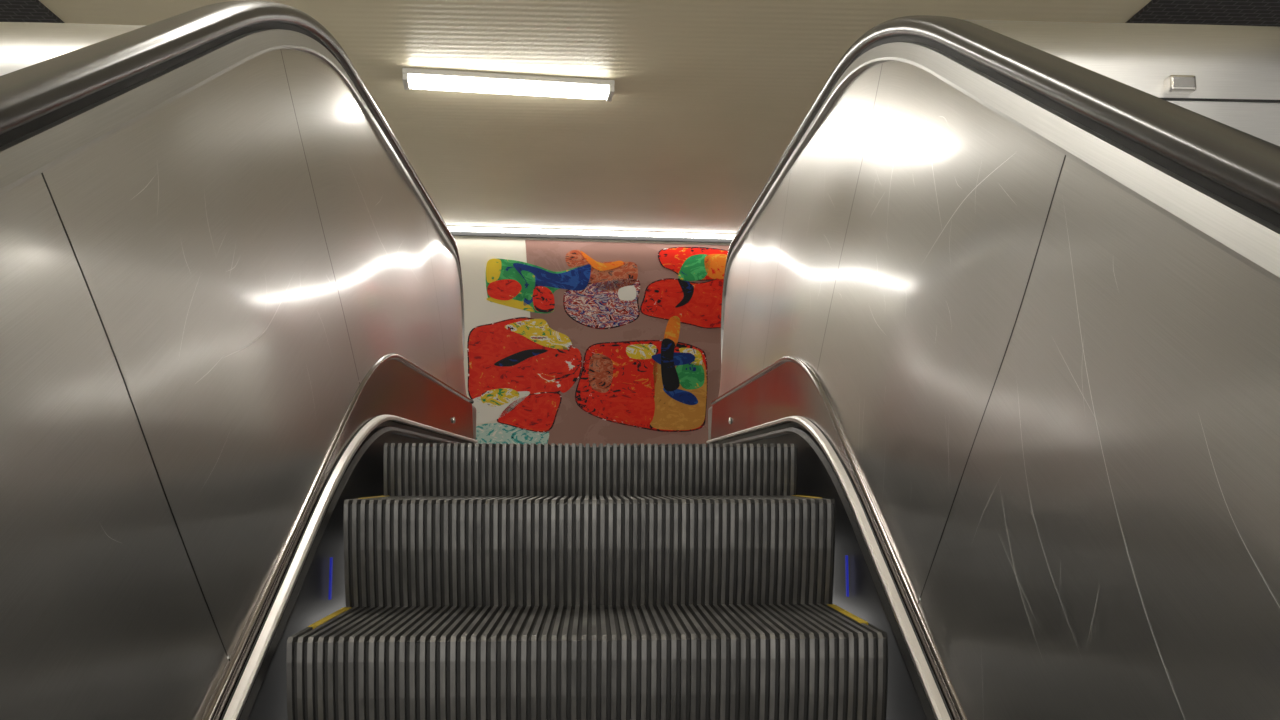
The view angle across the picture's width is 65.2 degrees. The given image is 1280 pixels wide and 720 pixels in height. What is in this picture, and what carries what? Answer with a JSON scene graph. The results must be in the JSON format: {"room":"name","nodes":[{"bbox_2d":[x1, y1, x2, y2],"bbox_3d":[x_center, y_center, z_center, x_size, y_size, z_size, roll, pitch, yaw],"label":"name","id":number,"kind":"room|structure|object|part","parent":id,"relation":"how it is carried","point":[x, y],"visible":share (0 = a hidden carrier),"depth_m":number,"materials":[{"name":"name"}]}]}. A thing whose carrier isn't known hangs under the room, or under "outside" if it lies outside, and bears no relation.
{"room":"metro station","nodes":[
{"label":"metro station","id":0,"kind":"room"},
{"bbox_2d":[0,0,63,22],"bbox_3d":[-4.539,-2.279,2.062,3.100,0.120,20.000,0,-7,-3],"label":"grille","id":1,"kind":"object","parent":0,"point":[35,11],"depth_m":5.31,"materials":[{"name":"black metal"}]},
{"bbox_2d":[481,388,518,406],"bbox_3d":[-1.384,0.370,9.898,0.379,0.184,0.013,1,-7,-7],"label":"mural","id":2,"kind":"object","parent":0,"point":[490,397],"depth_m":9.89,"materials":[{"name":"yellow paint"}]},
{"bbox_2d":[453,236,730,426],"bbox_3d":[-0.478,-0.042,10.120,14.000,2.525,0.122,1,-7,-7],"label":"wall","id":3,"kind":"structure","parent":0,"point":[474,252],"depth_m":10.02,"materials":[{"name":"white paint"}]},
{"bbox_2d":[467,240,729,446],"bbox_3d":[0.438,0.169,10.134,4.342,2.744,0.020,1,-7,-7],"label":"mural","id":4,"kind":"object","parent":3,"relation":"attached to","point":[620,342],"visible":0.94,"depth_m":10.08,"materials":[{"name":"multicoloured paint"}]},
{"bbox_3d":[-1.097,0.516,9.916,0.610,0.383,0.010,1,-7,-7],"label":"leg","id":5,"kind":"part","parent":4,"relation":"part of","materials":[{"name":"red paint"}]},
{"bbox_3d":[0.324,-0.281,10.178,0.176,0.339,0.007,1,-7,-7],"label":"stem","id":6,"kind":"part","parent":4,"relation":"part of","materials":[{"name":"orange paint"}]},
{"bbox_2d":[39,0,1150,233],"bbox_3d":[-0.094,-2.265,2.272,5.800,0.100,20.000,0,-7,-3],"label":"ceiling","id":7,"kind":"structure","parent":0,"point":[709,97],"depth_m":6.34,"materials":[{"name":"paint"}]},
{"bbox_2d":[402,68,614,100],"bbox_3d":[-0.814,-1.719,6.256,1.300,0.075,0.180,1,-7,-9],"label":"ceiling lamp","id":8,"kind":"object","parent":7,"relation":"attached to","point":[415,78],"visible":1,"depth_m":6.20,"materials":[{"name":"white plastic"}]},
{"bbox_2d":[409,76,607,99],"bbox_3d":[-0.814,-1.702,6.254,1.230,0.041,0.144,1,-7,-9],"label":"diffuser","id":9,"kind":"object","parent":8,"relation":"attached to","point":[516,85],"depth_m":6.21,"materials":[{"name":"white plastic"}]},
{"bbox_2d":[447,226,735,242],"bbox_3d":[-0.465,-1.272,10.146,10.000,0.075,0.111,1,-7,-7],"label":"lamp","id":10,"kind":"object","parent":7,"relation":"attached to","point":[455,230],"visible":0.29,"depth_m":10.14,"materials":[{"name":"white plastic"}]},
{"bbox_3d":[-0.469,-1.264,10.182,10.000,0.067,0.025,1,-7,-7],"label":"trim","id":11,"kind":"part","parent":10,"relation":"part of","materials":[{"name":"white plastic"}]},
{"bbox_2d":[1125,0,1279,26],"bbox_3d":[4.351,-2.231,2.479,3.100,0.120,20.000,0,-7,-3],"label":"grille","id":12,"kind":"object","parent":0,"point":[1201,12],"depth_m":5.32,"materials":[{"name":"black metal"}]},
{"bbox_3d":[-0.399,0.957,8.411,12.000,0.150,7.050,0,-7,-3],"label":"floor","id":13,"kind":"structure","parent":0,"visible":0},
{"bbox_2d":[0,1,1279,719],"bbox_3d":[-0.079,1.240,1.544,1.494,4.290,6.564,0,-7,-3],"label":"escalator","id":14,"kind":"object","parent":13,"relation":"attached to","point":[1000,314],"visible":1,"depth_m":1.64,"materials":[{"name":"metal"}]},
{"bbox_3d":[-0.644,0.362,0.875,0.087,1.226,1.377,0,-7,-3],"label":"panel","id":15,"kind":"part","parent":14,"relation":"part of","materials":[{"name":"metal"}]},
{"bbox_3d":[-0.684,-0.086,1.779,0.087,1.158,1.261,0,-7,-3],"label":"panel","id":16,"kind":"part","parent":14,"relation":"part of","materials":[{"name":"metal"}]},
{"bbox_3d":[-0.758,0.313,1.621,0.086,2.432,6.560,0,-7,-3],"label":"handrail","id":17,"kind":"part","parent":14,"relation":"part of","materials":[{"name":"grey rubber"}]},
{"bbox_2d":[328,557,332,599],"bbox_3d":[-0.640,0.452,2.069,0.004,0.085,0.010,0,-7,-3],"label":"light","id":18,"kind":"object","parent":14,"relation":"attached to","point":[330,559],"depth_m":2.07,"materials":[{"name":"blue plastic"}]},
{"bbox_3d":[-0.629,1.174,1.365,0.018,2.709,6.245,0,-7,-3],"label":"panel moulding","id":19,"kind":"part","parent":14,"relation":"part of","materials":[{"name":"metal"}]},
{"bbox_3d":[-0.738,-0.269,2.963,0.087,0.793,1.907,0,-7,-3],"label":"panel","id":20,"kind":"part","parent":14,"relation":"part of","materials":[{"name":"metal"}]},
{"bbox_3d":[-0.803,-0.142,4.308,0.086,0.737,1.150,0,-7,-3],"label":"panel","id":21,"kind":"part","parent":14,"relation":"part of","materials":[{"name":"metal"}]},
{"bbox_3d":[0.397,-0.129,4.429,0.084,0.737,1.019,0,-7,-3],"label":"panel","id":22,"kind":"part","parent":14,"relation":"part of","materials":[{"name":"metal"}]},
{"bbox_3d":[0.433,-0.258,3.612,0.083,0.667,0.826,0,-7,-3],"label":"panel","id":23,"kind":"part","parent":14,"relation":"part of","materials":[{"name":"metal"}]},
{"bbox_3d":[0.475,-0.309,2.779,0.086,0.755,1.156,0,-7,-3],"label":"panel","id":24,"kind":"part","parent":14,"relation":"part of","materials":[{"name":"metal"}]},
{"bbox_3d":[0.486,1.180,1.417,0.018,2.709,6.245,0,-7,-3],"label":"panel moulding","id":25,"kind":"part","parent":14,"relation":"part of","materials":[{"name":"metal"}]},
{"bbox_2d":[845,555,848,596],"bbox_3d":[0.439,0.458,2.120,0.004,0.085,0.010,0,-7,-3],"label":"light","id":26,"kind":"object","parent":14,"relation":"attached to","point":[846,556],"depth_m":2.12,"materials":[{"name":"blue plastic"}]},
{"bbox_3d":[0.511,-0.126,1.948,0.088,1.148,1.207,0,-7,-3],"label":"panel","id":27,"kind":"part","parent":14,"relation":"part of","materials":[{"name":"metal"}]},
{"bbox_3d":[0.600,0.320,1.685,0.086,2.432,6.560,0,-7,-3],"label":"handrail","id":28,"kind":"part","parent":14,"relation":"part of","materials":[{"name":"grey rubber"}]},
{"bbox_3d":[0.551,0.311,1.038,0.091,1.261,1.377,0,-7,-3],"label":"panel","id":29,"kind":"part","parent":14,"relation":"part of","materials":[{"name":"metal"}]},
{"bbox_3d":[0.073,3.847,-2.001,12.000,0.100,12.900,0,-7,-3],"label":"floor","id":30,"kind":"structure","parent":0,"visible":0},
{"bbox_2d":[0,22,228,658],"bbox_3d":[-2.664,0.969,3.331,3.200,3.665,1.933,0,-7,-3],"label":"wall","id":31,"kind":"structure","parent":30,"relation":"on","point":[22,44],"depth_m":2.65,"materials":[{"name":"paint"}]},
{"bbox_2d":[919,19,1279,599],"bbox_3d":[2.391,0.960,3.556,3.080,3.735,1.961,0,-7,-3],"label":"wall","id":32,"kind":"structure","parent":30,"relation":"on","point":[1229,75],"depth_m":2.77,"materials":[{"name":"paint"}]}
]}

